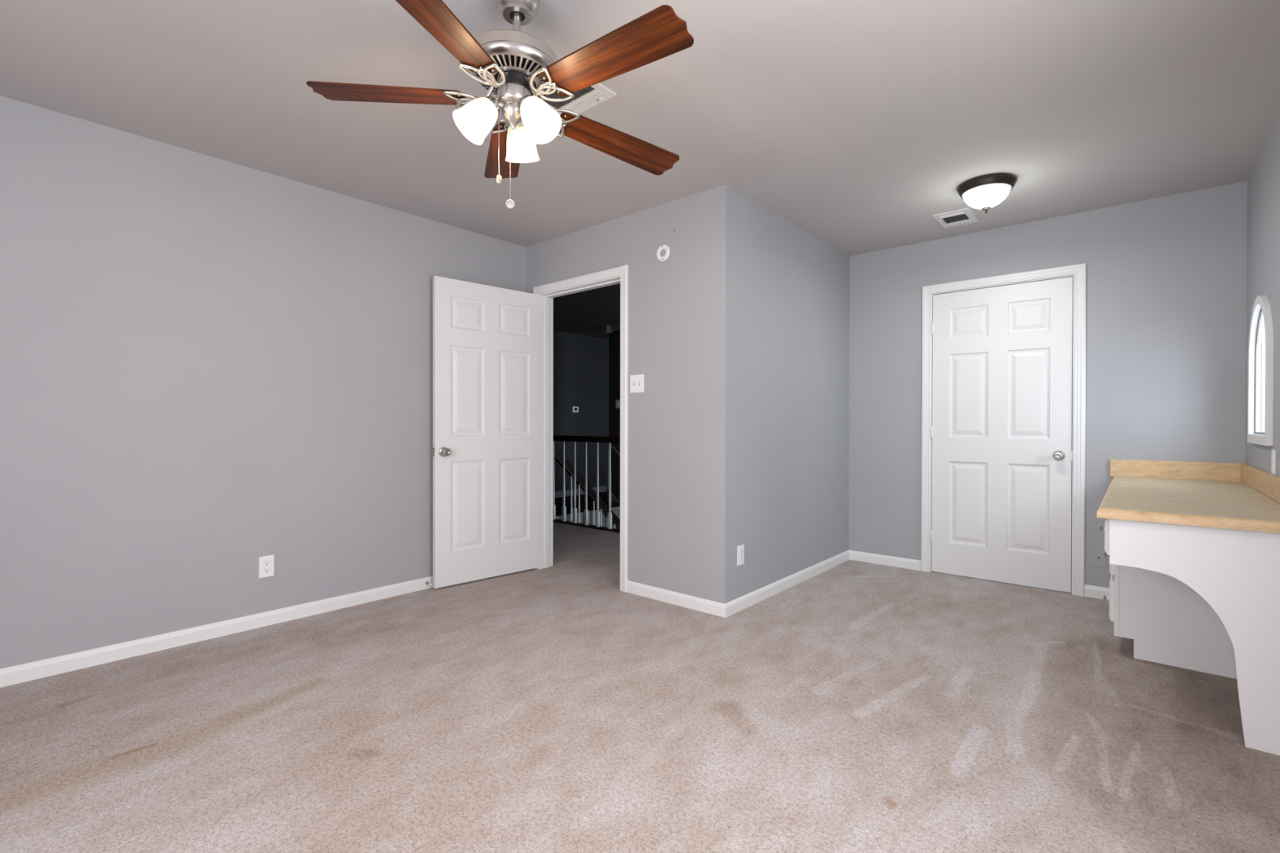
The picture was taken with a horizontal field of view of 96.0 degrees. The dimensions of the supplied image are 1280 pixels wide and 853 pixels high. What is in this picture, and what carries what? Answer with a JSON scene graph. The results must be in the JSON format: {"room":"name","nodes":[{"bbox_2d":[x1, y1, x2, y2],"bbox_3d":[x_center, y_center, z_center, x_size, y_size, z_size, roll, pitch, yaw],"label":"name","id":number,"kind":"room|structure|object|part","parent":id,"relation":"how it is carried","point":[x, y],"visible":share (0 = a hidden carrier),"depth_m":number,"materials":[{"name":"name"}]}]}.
{"room":"empty bedroom","nodes":[
{"label":"empty bedroom","id":0,"kind":"room"},
{"bbox_2d":[0,95,525,668],"bbox_3d":[-2.284,-0.146,2.882,0.120,2.440,4.412,0,0,41],"label":"wall","id":1,"kind":"structure","parent":0,"point":[211,366],"depth_m":2.86,"materials":[{"name":"paint"}]},
{"bbox_2d":[0,576,432,687],"bbox_3d":[-2.236,1.037,2.846,0.012,0.074,4.172,0,0,41],"label":"baseboard","id":2,"kind":"structure","parent":1,"relation":"attached to","point":[16,674],"depth_m":2.85,"materials":[{"name":"white paint"}]},
{"bbox_2d":[258,555,274,578],"bbox_3d":[-2.012,0.754,3.106,0.009,0.115,0.072,0,0,41],"label":"wall outlet","id":3,"kind":"object","parent":1,"relation":"attached to","point":[266,563],"visible":1,"depth_m":3.10,"materials":[{"name":"white plastic"}]},
{"bbox_2d":[262,560,270,565],"bbox_3d":[-2.010,0.735,3.104,0.002,0.028,0.034,0,0,41],"label":"socket","id":4,"kind":"object","parent":3,"relation":"attached to","point":[265,562],"depth_m":3.10,"materials":[{"name":"white plastic"}]},
{"bbox_2d":[262,567,270,573],"bbox_3d":[-2.010,0.774,3.104,0.002,0.028,0.034,0,0,41],"label":"socket","id":5,"kind":"object","parent":3,"relation":"attached to","point":[265,570],"depth_m":3.10,"materials":[{"name":"white plastic"}]},
{"bbox_2d":[553,330,608,491],"bbox_3d":[-1.532,1.174,8.188,0.120,5.140,4.828,0,0,41],"label":"wall","id":6,"kind":"structure","parent":0,"point":[580,362],"depth_m":8.82,"materials":[{"name":"paint"}]},
{"bbox_2d":[572,406,578,412],"bbox_3d":[-0.977,-0.258,8.711,0.022,0.090,0.120,0,0,41],"label":"thermostat","id":7,"kind":"object","parent":6,"relation":"attached to","point":[575,409],"visible":1,"depth_m":8.70,"materials":[{"name":"white plastic"}]},
{"bbox_2d":[555,485,607,497],"bbox_3d":[-0.991,0.997,8.710,0.014,0.090,3.330,0,0,41],"label":"baseboard","id":8,"kind":"structure","parent":6,"relation":"attached to","point":[602,489],"depth_m":8.75,"materials":[{"name":"grey paint"}]},
{"bbox_2d":[608,329,620,502],"bbox_3d":[1.057,1.186,6.840,3.840,5.140,0.120,0,0,41],"label":"wall","id":9,"kind":"structure","parent":0,"point":[615,336],"depth_m":7.97,"materials":[{"name":"paint"}]},
{"bbox_2d":[555,506,620,528],"bbox_3d":[-0.609,1.551,7.195,0.020,1.000,1.525,0,0,41],"label":"trim","id":10,"kind":"structure","parent":9,"relation":"attached to","point":[616,510],"depth_m":7.22,"materials":[{"name":"paint"}]},
{"bbox_2d":[601,324,612,333],"bbox_3d":[-0.456,-1.348,7.977,0.100,0.090,0.118,0,0,41],"label":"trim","id":11,"kind":"structure","parent":9,"relation":"attached to","point":[606,328],"depth_m":7.94,"materials":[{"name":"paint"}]},
{"bbox_2d":[607,442,620,501],"bbox_3d":[-0.072,0.629,7.720,1.005,0.840,0.020,0,0,41],"label":"stair railing","id":12,"kind":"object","parent":9,"relation":"attached to","point":[611,446],"depth_m":8.03,"materials":[{"name":"grey paint"}]},
{"bbox_2d":[608,489,619,502],"bbox_3d":[0.007,1.415,7.654,1.190,1.070,0.020,0,0,41],"label":"trim","id":13,"kind":"structure","parent":9,"relation":"attached to","point":[614,499],"depth_m":7.96,"materials":[{"name":"paint"}]},
{"bbox_2d":[611,324,620,330],"bbox_3d":[-0.036,-1.355,7.667,0.900,0.070,0.038,0,0,41],"label":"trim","id":14,"kind":"structure","parent":9,"relation":"attached to","point":[615,327],"depth_m":7.90,"materials":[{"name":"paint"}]},
{"bbox_2d":[615,400,620,408],"bbox_3d":[-0.294,-0.309,7.912,0.110,0.114,0.016,0,0,41],"label":"switch plate","id":15,"kind":"object","parent":9,"relation":"attached to","point":[617,402],"visible":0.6,"depth_m":7.92,"materials":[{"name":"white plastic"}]},
{"bbox_2d":[525,184,737,604],"bbox_3d":[-0.158,-0.149,3.880,1.791,2.440,0.120,0,0,41],"label":"wall","id":16,"kind":"structure","parent":0,"point":[682,430],"depth_m":3.47,"materials":[{"name":"paint"}]},
{"bbox_2d":[533,264,628,592],"bbox_3d":[-0.398,0.012,4.089,0.951,2.116,0.157,0,0,41],"label":"trim","id":17,"kind":"structure","parent":16,"relation":"attached to","point":[620,274],"depth_m":4.28,"materials":[{"name":"white paint"}]},
{"bbox_2d":[431,275,540,588],"bbox_3d":[-1.052,0.037,4.042,0.832,2.036,0.166,0,0,-44],"label":"door","id":18,"kind":"structure","parent":17,"relation":"attached to","point":[486,452],"depth_m":4.00,"materials":[{"name":"white paint"}]},
{"bbox_3d":[-1.349,0.167,3.760,0.011,0.058,0.025,0,0,-44],"label":"latch plate","id":19,"kind":"part","parent":18,"relation":"part of","materials":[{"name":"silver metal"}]},
{"bbox_3d":[-1.266,0.167,3.761,0.055,0.055,0.054,0,0,-44],"label":"knob","id":20,"kind":"part","parent":18,"relation":"part of","materials":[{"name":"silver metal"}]},
{"bbox_3d":[-0.352,0.011,4.141,0.951,2.116,0.018,0,0,41],"label":"hall casing","id":21,"kind":"part","parent":17,"relation":"part of","materials":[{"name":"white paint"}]},
{"bbox_2d":[630,373,644,392],"bbox_3d":[-0.023,-0.273,3.672,0.116,0.115,0.018,0,0,41],"label":"light switch","id":22,"kind":"object","parent":16,"relation":"attached to","point":[637,381],"visible":1,"depth_m":3.67,"materials":[{"name":"white plastic"}]},
{"bbox_2d":[656,244,669,261],"bbox_3d":[0.140,-1.065,3.533,0.100,0.100,0.011,0,0,41],"label":"bracket","id":23,"kind":"object","parent":16,"relation":"attached to","point":[665,247],"visible":1,"depth_m":3.53,"materials":[{"name":"white plastic"}]},
{"bbox_2d":[626,580,725,617],"bbox_3d":[0.201,1.037,3.489,0.749,0.074,0.012,0,0,41],"label":"baseboard","id":24,"kind":"structure","parent":16,"relation":"attached to","point":[708,606],"depth_m":3.46,"materials":[{"name":"white paint"}]},
{"bbox_2d":[0,491,1279,852],"bbox_3d":[-0.237,1.119,4.230,7.018,0.100,9.120,0,0,41],"label":"floor","id":25,"kind":"structure","parent":0,"point":[855,706],"depth_m":2.04,"materials":[{"name":"carpet"}]},
{"bbox_2d":[553,435,620,533],"bbox_3d":[-0.155,0.485,5.743,2.645,1.150,0.100,0,0,41],"label":"stair railing","id":26,"kind":"object","parent":25,"relation":"on","point":[597,439],"visible":0.4,"depth_m":6.09,"materials":[{"name":"white paint"}]},
{"bbox_3d":[-0.158,1.051,5.748,2.550,0.018,0.070,0,0,41],"label":"shoe rail","id":27,"kind":"part","parent":26,"relation":"part of","materials":[{"name":"brown wood"}]},
{"bbox_3d":[-0.138,0.135,5.726,2.600,0.062,0.066,0,0,41],"label":"handrail","id":28,"kind":"part","parent":26,"relation":"part of","materials":[{"name":"brown wood"}]},
{"bbox_2d":[554,445,620,529],"bbox_3d":[-0.578,1.390,7.138,0.060,2.482,1.470,0,0,41],"label":"stair handrail","id":29,"kind":"object","parent":26,"relation":"attached to","point":[558,456],"visible":0.1,"depth_m":6.95,"materials":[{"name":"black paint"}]},
{"bbox_2d":[1099,518,1236,679],"bbox_3d":[2.555,0.713,2.716,0.577,0.739,1.778,0,0,41],"label":"base cabinet","id":30,"kind":"object","parent":25,"relation":"on","point":[1169,623],"visible":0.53,"depth_m":2.61,"materials":[{"name":"paint"}]},
{"bbox_3d":[1.958,0.431,2.434,0.028,0.029,0.029,0,0,41],"label":"drawer knob","id":31,"kind":"part","parent":30,"relation":"part of","materials":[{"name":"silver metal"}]},
{"bbox_3d":[2.017,0.419,2.469,0.018,0.137,0.686,0,0,41],"label":"drawer","id":32,"kind":"part","parent":30,"relation":"part of","materials":[{"name":"paint"}]},
{"bbox_3d":[2.595,0.633,3.147,0.018,0.150,1.039,0,0,41],"label":"drawer","id":33,"kind":"part","parent":30,"relation":"part of","materials":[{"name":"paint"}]},
{"bbox_3d":[2.595,0.832,3.148,0.018,0.195,1.039,0,0,41],"label":"drawer","id":34,"kind":"part","parent":30,"relation":"part of","materials":[{"name":"paint"}]},
{"bbox_3d":[2.609,0.666,3.135,0.018,0.651,1.073,0,0,41],"label":"frame","id":35,"kind":"part","parent":30,"relation":"part of","materials":[{"name":"paint"}]},
{"bbox_2d":[1097,458,1279,533],"bbox_3d":[2.537,0.275,2.693,0.580,0.137,1.833,0,0,41],"label":"countertop","id":36,"kind":"structure","parent":30,"relation":"on","point":[1226,495],"depth_m":2.54,"materials":[{"name":"laminate"}]},
{"bbox_2d":[1109,519,1279,755],"bbox_3d":[1.986,0.716,2.020,0.529,0.739,0.019,0,0,41],"label":"end panel","id":37,"kind":"object","parent":25,"relation":"on","point":[1237,572],"visible":0.94,"depth_m":1.96,"materials":[{"name":"paint"}]},
{"bbox_2d":[0,0,1279,339],"bbox_3d":[-0.239,-1.421,4.300,7.138,0.100,9.240,0,0,41],"label":"ceiling","id":38,"kind":"structure","parent":0,"point":[856,123],"depth_m":2.42,"materials":[{"name":"paint"}]},
{"bbox_2d":[306,0,693,208],"bbox_3d":[-0.361,-1.013,1.797,1.195,0.688,1.218,0,0,41],"label":"ceiling fan","id":39,"kind":"object","parent":38,"relation":"hanging from","point":[514,65],"visible":1,"depth_m":1.74,"materials":[{"name":"brown wood"}]},
{"bbox_3d":[-0.789,-1.048,1.818,0.485,0.006,0.136,3,9,1],"label":"blade","id":40,"kind":"part","parent":39,"relation":"part of","materials":[{"name":"brown wood"}]},
{"bbox_3d":[-0.521,-1.032,1.440,0.136,0.006,0.485,12,3,18],"label":"blade","id":41,"kind":"part","parent":39,"relation":"part of","materials":[{"name":"brown wood"}]},
{"bbox_3d":[-0.493,-0.950,1.769,0.115,0.108,0.115,43,-16,-19],"label":"lamp shade","id":42,"kind":"part","parent":39,"relation":"part of","materials":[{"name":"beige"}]},
{"bbox_3d":[-0.480,-1.051,1.815,0.084,0.073,0.028,3,0,1],"label":"blade arm","id":43,"kind":"part","parent":39,"relation":"part of","materials":[{"name":"silver metal"}]},
{"bbox_2d":[485,96,499,113],"bbox_3d":[-0.464,-0.991,1.783,0.061,0.054,0.059,1,-1,41],"label":"socket","id":44,"kind":"object","parent":39,"relation":"attached to","point":[492,105],"depth_m":1.76,"materials":[{"name":"white glass"}]},
{"bbox_3d":[-0.444,-0.777,1.815,0.016,0.030,0.016,0,0,41],"label":"chain pull","id":45,"kind":"part","parent":39,"relation":"part of","materials":[{"name":"white plastic"}]},
{"bbox_3d":[-0.423,-1.047,1.732,0.028,0.073,0.084,2,0,19],"label":"blade arm","id":46,"kind":"part","parent":39,"relation":"part of","materials":[{"name":"silver metal"}]},
{"bbox_3d":[-0.444,-0.898,1.814,0.006,0.213,0.006,0,0,18],"label":"pull chain","id":47,"kind":"part","parent":39,"relation":"part of","materials":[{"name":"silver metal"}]},
{"bbox_3d":[-0.513,-1.036,2.190,0.136,0.006,0.485,-8,4,-17],"label":"blade","id":48,"kind":"part","parent":39,"relation":"part of","materials":[{"name":"brown wood"}]},
{"bbox_3d":[-0.397,-0.849,1.763,0.006,0.309,0.006,0,0,-27],"label":"pull chain","id":49,"kind":"part","parent":39,"relation":"part of","materials":[{"name":"silver metal"}]},
{"bbox_3d":[-0.398,-0.681,1.764,0.027,0.026,0.014,0,0,-29],"label":"chain pull","id":50,"kind":"part","parent":39,"relation":"part of","materials":[{"name":"white plastic"}]},
{"bbox_3d":[-0.394,-1.085,1.814,0.236,0.064,0.236,1,-1,41],"label":"motor","id":51,"kind":"part","parent":39,"relation":"part of","materials":[{"name":"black metal"}]},
{"bbox_3d":[-0.395,-0.944,1.914,0.115,0.108,0.115,2,34,2],"label":"lamp shade","id":52,"kind":"part","parent":39,"relation":"part of","materials":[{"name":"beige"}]},
{"bbox_2d":[520,94,533,103],"bbox_3d":[-0.338,-0.987,1.771,0.058,0.054,0.063,1,-1,41],"label":"socket","id":53,"kind":"object","parent":39,"relation":"attached to","point":[525,99],"depth_m":1.73,"materials":[{"name":"white glass"}]},
{"bbox_3d":[-0.326,-1.043,1.762,0.084,0.073,0.028,2,0,37],"label":"blade arm","id":54,"kind":"part","parent":39,"relation":"part of","materials":[{"name":"silver metal"}]},
{"bbox_3d":[-0.318,-0.951,1.755,0.048,0.067,0.048,-42,-24,27],"label":"bulb","id":55,"kind":"part","parent":39,"relation":"part of","materials":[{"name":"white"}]},
{"bbox_3d":[-0.314,-0.945,1.752,0.115,0.108,0.115,-42,-24,27],"label":"lamp shade","id":56,"kind":"part","parent":39,"relation":"part of","materials":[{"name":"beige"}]},
{"bbox_3d":[-0.080,-1.013,1.578,0.485,0.006,0.136,2,-10,37],"label":"blade","id":57,"kind":"part","parent":39,"relation":"part of","materials":[{"name":"brown wood"}]},
{"bbox_3d":[-0.075,-0.997,2.042,0.485,0.006,0.136,5,-12,-35],"label":"blade","id":58,"kind":"part","parent":39,"relation":"part of","materials":[{"name":"brown wood"}]},
{"bbox_2d":[541,83,616,115],"bbox_3d":[-0.294,-1.354,2.359,0.306,0.012,0.253,0,0,41],"label":"ceiling vent","id":59,"kind":"object","parent":38,"relation":"in","point":[584,100],"visible":0.44,"depth_m":2.38,"materials":[{"name":"white metal"}]},
{"bbox_2d":[932,207,978,228],"bbox_3d":[2.068,-1.359,3.771,0.208,0.012,0.310,0,0,41],"label":"ceiling vent","id":60,"kind":"object","parent":38,"relation":"in","point":[965,215],"visible":1,"depth_m":3.76,"materials":[{"name":"white metal"}]},
{"bbox_2d":[957,173,1017,213],"bbox_3d":[1.943,-1.278,3.235,0.287,0.166,0.287,0,0,41],"label":"flush ceiling light","id":61,"kind":"object","parent":38,"relation":"attached to","point":[984,193],"visible":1,"depth_m":3.16,"materials":[{"name":"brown glass"}]},
{"bbox_2d":[736,191,849,598],"bbox_3d":[1.116,-0.148,4.075,0.120,2.440,1.840,0,0,41],"label":"wall","id":62,"kind":"structure","parent":0,"point":[793,300],"depth_m":3.83,"materials":[{"name":"paint"}]},
{"bbox_2d":[737,544,744,565],"bbox_3d":[0.591,0.754,3.377,0.009,0.115,0.072,0,0,41],"label":"wall outlet","id":63,"kind":"object","parent":62,"relation":"attached to","point":[740,549],"visible":1,"depth_m":3.37,"materials":[{"name":"white plastic"}]},
{"bbox_2d":[724,550,849,617],"bbox_3d":[1.081,1.036,3.943,0.012,0.074,1.852,0,0,41],"label":"baseboard","id":64,"kind":"structure","parent":62,"relation":"attached to","point":[737,605],"depth_m":3.76,"materials":[{"name":"white paint"}]},
{"bbox_2d":[848,180,1247,587],"bbox_3d":[2.560,-0.145,3.963,2.211,2.440,0.120,0,0,41],"label":"wall","id":65,"kind":"structure","parent":0,"point":[1166,318],"depth_m":3.58,"materials":[{"name":"paint"}]},
{"bbox_2d":[848,550,920,570],"bbox_3d":[1.885,1.034,4.465,0.545,0.074,0.012,0,0,41],"label":"baseboard","id":66,"kind":"structure","parent":65,"relation":"attached to","point":[907,563],"depth_m":4.45,"materials":[{"name":"white paint"}]},
{"bbox_2d":[930,276,1073,592],"bbox_3d":[2.448,0.051,3.962,0.834,2.028,0.100,0,0,41],"label":"door","id":67,"kind":"structure","parent":65,"relation":"in","point":[1001,429],"depth_m":3.94,"materials":[{"name":"white paint"}]},
{"bbox_3d":[2.698,0.189,3.716,0.055,0.055,0.054,0,0,41],"label":"knob","id":68,"kind":"part","parent":67,"relation":"part of","materials":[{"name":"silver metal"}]},
{"bbox_2d":[920,262,1086,596],"bbox_3d":[2.495,0.019,4.010,0.963,2.110,0.144,0,0,41],"label":"trim","id":69,"kind":"structure","parent":65,"relation":"attached to","point":[1078,272],"depth_m":3.73,"materials":[{"name":"white paint"}]},
{"bbox_2d":[1084,584,1109,599],"bbox_3d":[2.908,1.041,3.579,0.235,0.074,0.012,0,0,41],"label":"baseboard","id":70,"kind":"structure","parent":65,"relation":"attached to","point":[1090,591],"depth_m":3.61,"materials":[{"name":"white paint"}]},
{"bbox_2d":[1091,547,1106,567],"bbox_3d":[2.873,0.822,3.612,0.072,0.115,0.007,0,0,41],"label":"cover plate","id":71,"kind":"object","parent":65,"relation":"attached to","point":[1098,559],"visible":0.87,"depth_m":3.61,"materials":[{"name":"paint"}]},
{"bbox_2d":[1110,458,1240,481],"bbox_3d":[3.130,0.257,3.378,0.580,0.107,0.020,0,0,41],"label":"backsplash","id":72,"kind":"structure","parent":65,"relation":"attached to","point":[1214,471],"depth_m":3.36,"materials":[{"name":"brown wood"}]},
{"bbox_2d":[1244,108,1279,476],"bbox_3d":[1.435,-0.129,0.881,0.120,2.440,6.252,0,0,41],"label":"wall","id":73,"kind":"structure","parent":0,"point":[1263,241],"depth_m":2.69,"materials":[{"name":"paint"}]},
{"bbox_2d":[1247,295,1273,445],"bbox_3d":[3.012,-0.270,2.734,0.120,0.709,0.588,0,0,41],"label":"window","id":74,"kind":"structure","parent":73,"relation":"in","point":[1260,359],"depth_m":2.87,"materials":[{"name":"white glass"}]},
{"bbox_3d":[2.989,-0.273,2.753,0.014,0.620,0.504,0,0,41],"label":"sash","id":75,"kind":"part","parent":74,"relation":"part of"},
{"bbox_3d":[2.990,-0.495,2.752,0.003,0.156,0.449,0,0,41],"label":"arch pane","id":76,"kind":"part","parent":74,"relation":"part of","materials":[{"name":"glass"}]},
{"bbox_2d":[1271,449,1275,475],"bbox_3d":[2.756,0.154,2.509,0.008,0.107,0.072,0,0,41],"label":"wall outlet","id":77,"kind":"object","parent":73,"relation":"attached to","point":[1273,451],"visible":1,"depth_m":2.49,"materials":[{"name":"white plastic"}]}
]}

